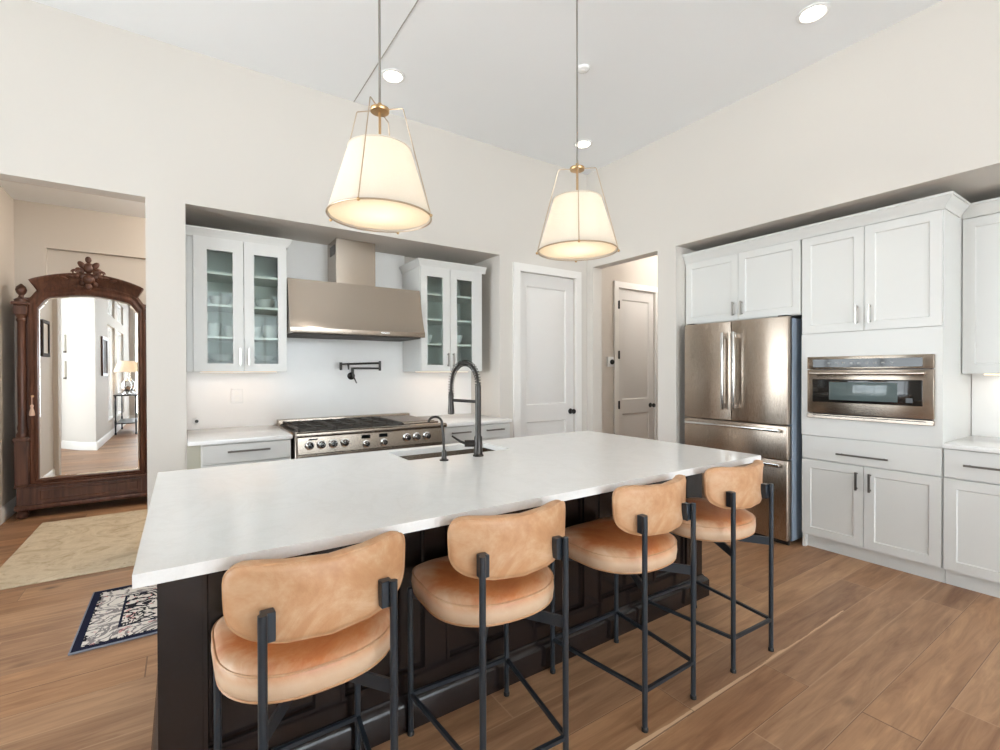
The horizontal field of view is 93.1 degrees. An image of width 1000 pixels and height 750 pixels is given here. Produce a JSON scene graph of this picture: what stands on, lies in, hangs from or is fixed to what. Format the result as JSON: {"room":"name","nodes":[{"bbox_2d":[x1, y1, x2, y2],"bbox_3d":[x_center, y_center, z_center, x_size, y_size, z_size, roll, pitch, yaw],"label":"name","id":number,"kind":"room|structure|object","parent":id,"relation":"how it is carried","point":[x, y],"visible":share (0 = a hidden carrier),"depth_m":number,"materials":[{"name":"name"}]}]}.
{"room":"kitchen","nodes":[
{"label":"kitchen","id":0,"kind":"room"},
{"bbox_2d":[0,186,15,507],"bbox_3d":[-4.162,-0.466,3.632,0.170,3.665,2.630,0,0,-34],"label":"wall","id":1,"kind":"structure","parent":0,"point":[7,318],"depth_m":4.53,"materials":[{"name":"paint"}]},
{"bbox_2d":[0,497,15,524],"bbox_3d":[-4.155,1.294,3.717,0.016,0.145,2.470,0,0,-34],"label":"baseboard","id":2,"kind":"structure","parent":1,"relation":"attached to","point":[6,511],"depth_m":4.47,"materials":[{"name":"white paint"}]},
{"bbox_2d":[0,180,144,217],"bbox_3d":[-2.950,-1.823,4.612,3.350,0.120,2.640,0,0,-34],"label":"ceiling","id":3,"kind":"structure","parent":0,"point":[17,191],"depth_m":4.75,"materials":[{"name":"paint"}]},
{"bbox_2d":[13,199,145,432],"bbox_3d":[-3.630,-0.207,5.644,3.350,3.120,0.120,0,0,-34],"label":"wall","id":4,"kind":"structure","parent":0,"point":[49,239],"depth_m":5.00,"materials":[{"name":"paint"}]},
{"bbox_2d":[0,0,586,509],"bbox_3d":[-1.337,-0.478,4.374,5.450,3.665,0.720,0,0,-34],"label":"wall","id":5,"kind":"structure","parent":0,"point":[88,106],"depth_m":3.41,"materials":[{"name":"paint"}]},
{"bbox_2d":[186,240,470,429],"bbox_3d":[-1.440,-0.392,4.582,2.670,1.660,0.020,0,0,-34],"label":"wall","id":6,"kind":"structure","parent":5,"relation":"attached to","point":[313,384],"depth_m":4.43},
{"bbox_2d":[192,418,199,423],"bbox_3d":[-2.480,0.376,3.861,0.056,0.056,0.026,0,0,-34],"label":"socket","id":7,"kind":"object","parent":6,"relation":"attached to","point":[194,420],"visible":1,"depth_m":3.86,"materials":[{"name":"white plastic"}]},
{"bbox_2d":[186,225,292,372],"bbox_3d":[-2.108,-0.557,3.829,0.722,1.073,0.484,0,0,-34],"label":"upper cabinet","id":8,"kind":"object","parent":6,"relation":"attached to","point":[244,268],"depth_m":3.69,"materials":[{"name":"white paint"}]},
{"bbox_2d":[207,322,220,335],"bbox_3d":[-2.294,-0.356,3.782,0.116,0.115,0.116,0,0,-34],"label":"cup","id":9,"kind":"object","parent":8,"relation":"on","point":[213,329],"visible":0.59,"depth_m":3.74,"materials":[{"name":"white ceramic"}]},
{"bbox_2d":[209,296,229,304],"bbox_3d":[-2.253,-0.584,3.808,0.150,0.085,0.149,0,0,-34],"label":"bowl","id":10,"kind":"object","parent":8,"relation":"on","point":[225,300],"visible":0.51,"depth_m":3.76,"materials":[{"name":"white ceramic"}]},
{"bbox_2d":[224,326,232,335],"bbox_3d":[-2.168,-0.347,3.818,0.096,0.095,0.096,0,0,-34],"label":"cup","id":11,"kind":"object","parent":8,"relation":"on","point":[228,330],"visible":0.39,"depth_m":3.78,"materials":[{"name":"white ceramic"}]},
{"bbox_2d":[207,271,277,287],"bbox_3d":[-2.123,-0.777,3.851,0.606,0.018,0.384,0,0,-34],"label":"shelf","id":12,"kind":"object","parent":8,"relation":"attached to","point":[213,278],"depth_m":3.85,"materials":[{"name":"glass"}]},
{"bbox_2d":[207,303,277,314],"bbox_3d":[-2.122,-0.533,3.853,0.606,0.018,0.384,0,0,-34],"label":"shelf","id":13,"kind":"object","parent":8,"relation":"attached to","point":[212,309],"depth_m":3.84,"materials":[{"name":"glass"}]},
{"bbox_2d":[207,336,277,342],"bbox_3d":[-2.121,-0.290,3.854,0.606,0.018,0.384,0,0,-34],"label":"shelf","id":14,"kind":"object","parent":8,"relation":"attached to","point":[211,339],"depth_m":3.83,"materials":[{"name":"glass"}]},
{"bbox_2d":[254,327,260,336],"bbox_3d":[-2.060,-0.350,3.963,0.104,0.100,0.104,0,0,-34],"label":"cup","id":15,"kind":"object","parent":8,"relation":"on","point":[257,330],"visible":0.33,"depth_m":3.94,"materials":[{"name":"white ceramic"}]},
{"bbox_2d":[255,299,274,307],"bbox_3d":[-1.983,-0.586,3.989,0.156,0.085,0.155,0,0,-34],"label":"bowl","id":16,"kind":"object","parent":8,"relation":"on","point":[259,302],"visible":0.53,"depth_m":3.93,"materials":[{"name":"white ceramic"}]},
{"bbox_2d":[262,325,277,337],"bbox_3d":[-1.936,-0.358,3.985,0.116,0.115,0.116,0,0,-34],"label":"cup","id":17,"kind":"object","parent":8,"relation":"on","point":[269,331],"visible":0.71,"depth_m":3.94,"materials":[{"name":"white ceramic"}]},
{"bbox_3d":[-2.247,-0.053,3.814,0.210,0.019,0.210,0,0,-34],"label":"plate","id":18,"kind":"object","parent":8,"relation":"in","visible":0},
{"bbox_3d":[-2.247,-0.066,3.814,0.210,0.019,0.210,0,0,-34],"label":"plate","id":19,"kind":"object","parent":18,"relation":"on","visible":0},
{"bbox_3d":[-2.247,-0.080,3.814,0.210,0.019,0.210,0,0,-34],"label":"plate","id":20,"kind":"object","parent":19,"relation":"on","visible":0},
{"bbox_3d":[-2.247,-0.093,3.814,0.210,0.019,0.210,0,0,-34],"label":"plate","id":21,"kind":"object","parent":20,"relation":"on","visible":0},
{"bbox_2d":[208,360,232,361],"bbox_3d":[-2.247,-0.107,3.814,0.210,0.019,0.210,0,0,-34],"label":"plate","id":22,"kind":"object","parent":21,"relation":"on","point":[208,360],"visible":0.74,"depth_m":3.74,"materials":[{"name":"white ceramic"}]},
{"bbox_2d":[208,354,232,359],"bbox_3d":[-2.247,-0.138,3.814,0.180,0.050,0.179,0,0,-34],"label":"bowl","id":23,"kind":"object","parent":22,"relation":"on","point":[212,356],"visible":0.79,"depth_m":3.75,"materials":[{"name":"white ceramic"}]},
{"bbox_3d":[-1.985,-0.055,3.990,0.200,0.019,0.200,0,0,-34],"label":"plate","id":24,"kind":"object","parent":8,"relation":"in","visible":0},
{"bbox_3d":[-1.985,-0.068,3.990,0.200,0.019,0.200,0,0,-34],"label":"plate","id":25,"kind":"object","parent":24,"relation":"on","visible":0},
{"bbox_3d":[-1.986,-0.082,3.989,0.200,0.019,0.200,0,0,-34],"label":"plate","id":26,"kind":"object","parent":25,"relation":"on","visible":0},
{"bbox_2d":[255,362,275,363],"bbox_3d":[-1.986,-0.095,3.989,0.200,0.019,0.200,0,0,-34],"label":"plate","id":27,"kind":"object","parent":26,"relation":"on","point":[255,362],"visible":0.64,"depth_m":3.92,"materials":[{"name":"white ceramic"}]},
{"bbox_3d":[-1.986,-0.109,3.989,0.200,0.019,0.200,0,0,-34],"label":"plate","id":28,"kind":"object","parent":27,"relation":"on","visible":0},
{"bbox_2d":[255,356,274,360],"bbox_3d":[-1.986,-0.138,3.989,0.170,0.045,0.169,0,0,-34],"label":"bowl","id":29,"kind":"object","parent":28,"relation":"on","point":[259,358],"visible":0.87,"depth_m":3.94,"materials":[{"name":"white ceramic"}]},
{"bbox_2d":[287,238,424,341],"bbox_3d":[-1.333,-0.777,4.300,1.160,0.884,0.562,0,0,-34],"label":"range hood","id":30,"kind":"object","parent":6,"relation":"attached to","point":[348,306],"visible":0.98,"depth_m":4.18,"materials":[{"name":"silver metal"}]},
{"bbox_2d":[339,361,380,382],"bbox_3d":[-1.349,-0.028,4.564,0.414,0.217,0.114,0,0,-34],"label":"pot filler","id":31,"kind":"object","parent":6,"relation":"attached to","point":[351,375],"visible":1,"depth_m":4.54,"materials":[{"name":"black metal"}]},
{"bbox_2d":[399,258,486,371],"bbox_3d":[-0.581,-0.568,4.851,0.762,1.073,0.484,0,0,-34],"label":"upper cabinet","id":32,"kind":"object","parent":6,"relation":"attached to","point":[450,293],"visible":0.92,"depth_m":4.76,"materials":[{"name":"white paint"}]},
{"bbox_2d":[427,293,470,303],"bbox_3d":[-0.598,-0.788,4.872,0.647,0.018,0.384,0,0,-34],"label":"shelf","id":33,"kind":"object","parent":32,"relation":"attached to","point":[432,298],"depth_m":4.88,"materials":[{"name":"glass"}]},
{"bbox_2d":[427,318,470,325],"bbox_3d":[-0.597,-0.544,4.873,0.647,0.018,0.384,0,0,-34],"label":"shelf","id":34,"kind":"object","parent":32,"relation":"attached to","point":[430,321],"depth_m":4.82,"materials":[{"name":"glass"}]},
{"bbox_2d":[428,343,470,347],"bbox_3d":[-0.597,-0.301,4.875,0.647,0.018,0.384,0,0,-34],"label":"shelf","id":35,"kind":"object","parent":32,"relation":"attached to","point":[430,345],"depth_m":4.84,"materials":[{"name":"glass"}]},
{"bbox_2d":[457,335,462,343],"bbox_3d":[-0.466,-0.364,5.006,0.150,0.105,0.149,0,0,-34],"label":"cup","id":36,"kind":"object","parent":32,"relation":"on","point":[459,337],"visible":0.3,"depth_m":4.96,"materials":[{"name":"white ceramic"}]},
{"bbox_2d":[354,0,418,101],"bbox_3d":[0.300,-2.296,1.707,0.006,0.005,5.520,0,0,-34],"label":"trim","id":37,"kind":"structure","parent":5,"relation":"attached to","point":[417,0],"depth_m":3.31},
{"bbox_2d":[513,262,581,437],"bbox_3d":[0.526,0.084,5.202,0.951,2.520,0.112,0,0,-34],"label":"door","id":38,"kind":"structure","parent":5,"relation":"in","point":[542,305],"depth_m":5.21,"materials":[{"name":"white paint"}]},
{"bbox_2d":[31,0,942,174],"bbox_3d":[-0.045,-2.344,-0.317,10.400,0.120,9.940,0,0,-34],"label":"ceiling","id":39,"kind":"structure","parent":0,"point":[498,73],"depth_m":3.36,"materials":[{"name":"paint"}]},
{"bbox_2d":[325,0,432,233],"bbox_3d":[-0.536,-1.496,2.107,0.460,1.604,0.460,0,0,-34],"label":"pendant light","id":40,"kind":"object","parent":39,"relation":"hanging from","point":[377,188],"visible":1,"depth_m":1.99,"materials":[{"name":"white fabric"}]},
{"bbox_2d":[328,199,429,229],"bbox_3d":[-0.534,-0.714,2.112,0.440,0.008,0.440,0,0,-34],"label":"diffuser","id":41,"kind":"object","parent":40,"relation":"attached to","point":[361,214],"depth_m":2.09,"materials":[{"name":"white glass"}]},
{"bbox_2d":[378,112,380,133],"bbox_3d":[-0.535,-1.055,2.110,0.030,0.229,0.030,0,0,-34],"label":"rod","id":42,"kind":"object","parent":40,"relation":"attached to","point":[379,113],"depth_m":2.11,"materials":[{"name":"gold metal"}]},
{"bbox_2d":[381,68,404,83],"bbox_3d":[-0.826,-2.303,3.652,0.184,0.009,0.184,0,0,-34],"label":"recessed light","id":43,"kind":"object","parent":39,"relation":"in","point":[393,76],"visible":1,"depth_m":3.65,"materials":[{"name":"white plastic"}]},
{"bbox_2d":[536,0,619,262],"bbox_3d":[0.444,-1.503,2.721,0.460,1.604,0.460,0,0,-34],"label":"pendant light","id":44,"kind":"object","parent":39,"relation":"hanging from","point":[578,227],"visible":1,"depth_m":2.60,"materials":[{"name":"white fabric"}]},
{"bbox_2d":[576,170,577,189],"bbox_3d":[0.445,-1.062,2.724,0.030,0.229,0.030,0,0,-34],"label":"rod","id":45,"kind":"object","parent":44,"relation":"attached to","point":[576,170],"depth_m":2.72,"materials":[{"name":"gold metal"}]},
{"bbox_2d":[539,241,616,258],"bbox_3d":[0.446,-0.720,2.726,0.440,0.008,0.440,0,0,-34],"label":"diffuser","id":46,"kind":"object","parent":44,"relation":"attached to","point":[547,249],"depth_m":2.71,"materials":[{"name":"white plastic"}]},
{"bbox_2d":[574,140,591,148],"bbox_3d":[0.833,-2.314,4.752,0.184,0.009,0.184,0,0,-34],"label":"recessed light","id":47,"kind":"object","parent":39,"relation":"in","point":[582,144],"visible":0.84,"depth_m":4.75,"materials":[{"name":"white plastic"}]},
{"bbox_2d":[578,64,589,73],"bbox_3d":[0.625,-2.298,3.563,0.100,0.026,0.100,0,0,-34],"label":"smoke detector","id":48,"kind":"object","parent":39,"relation":"attached to","point":[582,68],"visible":0.9,"depth_m":3.54,"materials":[{"name":"white plastic"}]},
{"bbox_2d":[796,2,830,23],"bbox_3d":[1.998,-2.306,3.022,0.184,0.009,0.184,0,0,-34],"label":"recessed light","id":49,"kind":"object","parent":39,"relation":"in","point":[812,13],"visible":1,"depth_m":3.02,"materials":[{"name":"white plastic"}]},
{"bbox_2d":[0,496,999,749],"bbox_3d":[0.002,1.432,1.091,12.000,0.120,12.200,0,0,-34],"label":"floor","id":50,"kind":"structure","parent":0,"point":[866,655],"depth_m":2.14,"materials":[{"name":"brown wood"}]},
{"bbox_2d":[0,509,147,589],"bbox_3d":[-3.374,1.357,3.873,0.845,0.012,1.660,0,0,-34],"label":"rug","id":51,"kind":"object","parent":50,"relation":"on","point":[56,550],"visible":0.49,"depth_m":3.67,"materials":[{"name":"beige fabric"}]},
{"bbox_2d":[10,257,146,518],"bbox_3d":[-4.179,0.095,4.860,1.114,2.529,0.514,0,0,-34],"label":"armoire","id":52,"kind":"object","parent":50,"relation":"on","point":[81,336],"visible":0.81,"depth_m":4.69,"materials":[{"name":"brown wood"}]},
{"bbox_2d":[29,404,34,415],"bbox_3d":[-4.420,0.295,4.470,0.044,0.178,0.044,0,0,-34],"label":"tassel","id":53,"kind":"object","parent":52,"relation":"hanging from","point":[31,412],"visible":1,"depth_m":4.46,"materials":[{"name":"beige fabric"}]},
{"bbox_2d":[37,295,139,478],"bbox_3d":[-4.109,0.100,4.755,0.770,1.790,0.014,0,0,-34],"label":"mirror","id":54,"kind":"object","parent":52,"relation":"attached to","point":[88,346],"depth_m":4.74,"materials":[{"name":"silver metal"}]},
{"bbox_2d":[68,584,156,655],"bbox_3d":[-1.852,1.360,2.947,1.135,0.010,0.788,0,0,-34],"label":"runner rug","id":55,"kind":"object","parent":50,"relation":"on","point":[117,615],"visible":0.42,"depth_m":2.64,"materials":[{"name":"multicoloured fabric"}]},
{"bbox_2d":[187,439,290,469],"bbox_3d":[-2.042,0.919,3.682,0.652,0.884,0.816,0,0,-34],"label":"base cabinet","id":56,"kind":"object","parent":50,"relation":"on","point":[202,456],"visible":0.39,"depth_m":3.35,"materials":[{"name":"white paint"}]},
{"bbox_2d":[187,425,292,445],"bbox_3d":[-2.043,0.461,3.687,0.655,0.030,0.797,0,0,-34],"label":"countertop","id":57,"kind":"structure","parent":56,"relation":"on","point":[198,437],"depth_m":3.52,"materials":[{"name":"white stone"}]},
{"bbox_2d":[211,531,404,749],"bbox_3d":[-0.547,0.907,1.366,0.476,0.930,0.498,0,0,-35],"label":"bar stool","id":58,"kind":"object","parent":50,"relation":"on","point":[289,629],"visible":1,"depth_m":1.19,"materials":[{"name":"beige leather"}]},
{"bbox_2d":[277,413,446,458],"bbox_3d":[-1.211,0.873,4.150,1.225,0.965,0.933,0,0,-34],"label":"gas range","id":59,"kind":"object","parent":50,"relation":"on","point":[332,435],"visible":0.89,"depth_m":3.85,"materials":[{"name":"silver metal"}]},
{"bbox_2d":[151,473,708,749],"bbox_3d":[-0.144,0.921,2.550,2.783,0.883,0.990,0,0,-34],"label":"kitchen island","id":60,"kind":"object","parent":50,"relation":"on","point":[188,609],"visible":0.31,"depth_m":1.85,"materials":[{"name":"brown wood"}]},
{"bbox_2d":[132,430,760,588],"bbox_3d":[-0.076,0.465,2.412,2.752,0.032,1.350,0,0,-34],"label":"island countertop","id":61,"kind":"structure","parent":60,"relation":"on","point":[200,521],"depth_m":1.86,"materials":[{"name":"white stone"}]},
{"bbox_2d":[427,416,448,460],"bbox_3d":[-0.324,0.331,2.478,0.110,0.236,0.048,0,0,-12],"label":"water tap","id":62,"kind":"object","parent":61,"relation":"on","point":[444,455],"visible":1,"depth_m":2.48,"materials":[{"name":"grey metal"}]},
{"bbox_2d":[399,447,495,459],"bbox_3d":[-0.294,0.598,2.803,0.677,0.237,0.334,0,0,-34],"label":"undermount sink","id":63,"kind":"object","parent":61,"relation":"in","point":[465,451],"visible":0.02,"depth_m":2.94,"materials":[{"name":"silver metal"}]},
{"bbox_2d":[448,360,483,456],"bbox_3d":[-0.226,0.181,2.657,0.275,0.533,0.133,0,0,40],"label":"kitchen faucet","id":64,"kind":"object","parent":61,"relation":"on","point":[476,443],"visible":1,"depth_m":2.61,"materials":[{"name":"black metal"}]},
{"bbox_2d":[444,422,509,443],"bbox_3d":[-0.416,0.907,4.770,0.755,0.884,0.816,0,0,-34],"label":"base cabinet","id":65,"kind":"object","parent":50,"relation":"on","point":[494,431],"visible":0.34,"depth_m":4.47,"materials":[{"name":"white paint"}]},
{"bbox_2d":[418,413,511,426],"bbox_3d":[-0.422,0.450,4.772,0.768,0.030,0.797,0,0,-34],"label":"countertop","id":66,"kind":"structure","parent":65,"relation":"on","point":[452,420],"depth_m":4.63,"materials":[{"name":"white stone"}]},
{"bbox_2d":[407,500,568,749],"bbox_3d":[-0.037,0.903,1.708,0.476,0.930,0.498,0,0,-31],"label":"bar stool","id":67,"kind":"object","parent":50,"relation":"on","point":[495,571],"visible":1,"depth_m":1.54,"materials":[{"name":"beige leather"}]},
{"bbox_2d":[550,474,696,732],"bbox_3d":[0.550,0.899,2.098,0.476,0.930,0.498,0,0,-35],"label":"bar stool","id":68,"kind":"object","parent":50,"relation":"on","point":[637,539],"visible":0.93,"depth_m":1.93,"materials":[{"name":"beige leather"}]},
{"bbox_2d":[648,460,773,673],"bbox_3d":[1.079,0.895,2.452,0.476,0.930,0.498,0,0,-32],"label":"bar stool","id":69,"kind":"object","parent":50,"relation":"on","point":[722,517],"visible":0.73,"depth_m":2.27,"materials":[{"name":"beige leather"}]},
{"bbox_2d":[683,315,802,544],"bbox_3d":[2.271,0.434,4.261,0.810,1.822,0.916,0,0,-34],"label":"refrigerator","id":70,"kind":"object","parent":50,"relation":"on","point":[743,378],"visible":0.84,"depth_m":3.88,"materials":[{"name":"grey metal"}]},
{"bbox_2d":[799,191,970,582],"bbox_3d":[2.874,0.097,3.527,0.700,2.503,0.890,0,0,-34],"label":"tall cabinet","id":71,"kind":"object","parent":50,"relation":"on","point":[888,280],"visible":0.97,"depth_m":3.29,"materials":[{"name":"white paint"}]},
{"bbox_2d":[807,354,934,425],"bbox_3d":[2.807,0.094,3.507,0.634,0.466,0.746,0,0,-34],"label":"oven","id":72,"kind":"object","parent":71,"relation":"in","point":[899,389],"visible":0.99,"depth_m":3.31,"materials":[{"name":"silver metal"}]},
{"bbox_2d":[943,448,999,597],"bbox_3d":[3.693,0.912,2.321,0.691,0.884,2.140,0,0,-34],"label":"base cabinet","id":73,"kind":"object","parent":50,"relation":"on","point":[971,534],"visible":0.99,"depth_m":2.93,"materials":[{"name":"white paint"}]},
{"bbox_2d":[942,435,999,453],"bbox_3d":[3.699,0.454,2.322,0.675,0.030,2.140,0,0,-34],"label":"countertop","id":74,"kind":"structure","parent":73,"relation":"on","point":[970,443],"depth_m":3.00,"materials":[{"name":"white stone"}]},
{"bbox_2d":[602,255,657,439],"bbox_3d":[2.088,-0.193,6.451,2.550,3.050,0.120,0,0,-34],"label":"wall","id":75,"kind":"structure","parent":0,"point":[644,271],"depth_m":5.92,"materials":[{"name":"paint"}]},
{"bbox_2d":[607,357,614,366],"bbox_3d":[1.379,-0.165,5.883,0.110,0.125,0.036,0,0,-34],"label":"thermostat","id":76,"kind":"object","parent":75,"relation":"attached to","point":[610,360],"visible":1,"depth_m":5.87,"materials":[{"name":"white plastic"}]},
{"bbox_2d":[613,281,657,439],"bbox_3d":[1.786,0.077,6.177,0.870,2.515,0.112,0,0,-34],"label":"door","id":77,"kind":"structure","parent":75,"relation":"in","point":[634,404],"depth_m":6.19,"materials":[{"name":"white paint"}]},
{"bbox_2d":[587,0,999,443],"bbox_3d":[3.907,-0.477,2.024,0.930,3.665,9.020,0,0,-34],"label":"wall","id":78,"kind":"structure","parent":0,"point":[909,110],"depth_m":3.53,"materials":[{"name":"paint"}]},
{"bbox_2d":[682,227,801,324],"bbox_3d":[2.335,-0.820,4.323,0.700,0.677,1.040,0,0,-34],"label":"upper cabinet","id":79,"kind":"object","parent":78,"relation":"attached to","point":[761,276],"visible":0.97,"depth_m":4.09,"materials":[{"name":"white paint"}]},
{"bbox_2d":[962,197,999,374],"bbox_3d":[3.852,-0.573,2.419,0.300,1.155,2.139,0,0,-34],"label":"upper cabinet","id":80,"kind":"object","parent":78,"relation":"attached to","point":[981,219],"visible":0.88,"depth_m":3.18,"materials":[{"name":"white paint"}]},
{"bbox_2d":[972,374,999,437],"bbox_3d":[4.071,0.217,2.388,0.020,0.442,2.438,0,0,-34],"label":"wall","id":81,"kind":"structure","parent":78,"relation":"attached to","point":[985,388],"depth_m":3.33,"materials":[{"name":"white paint"}]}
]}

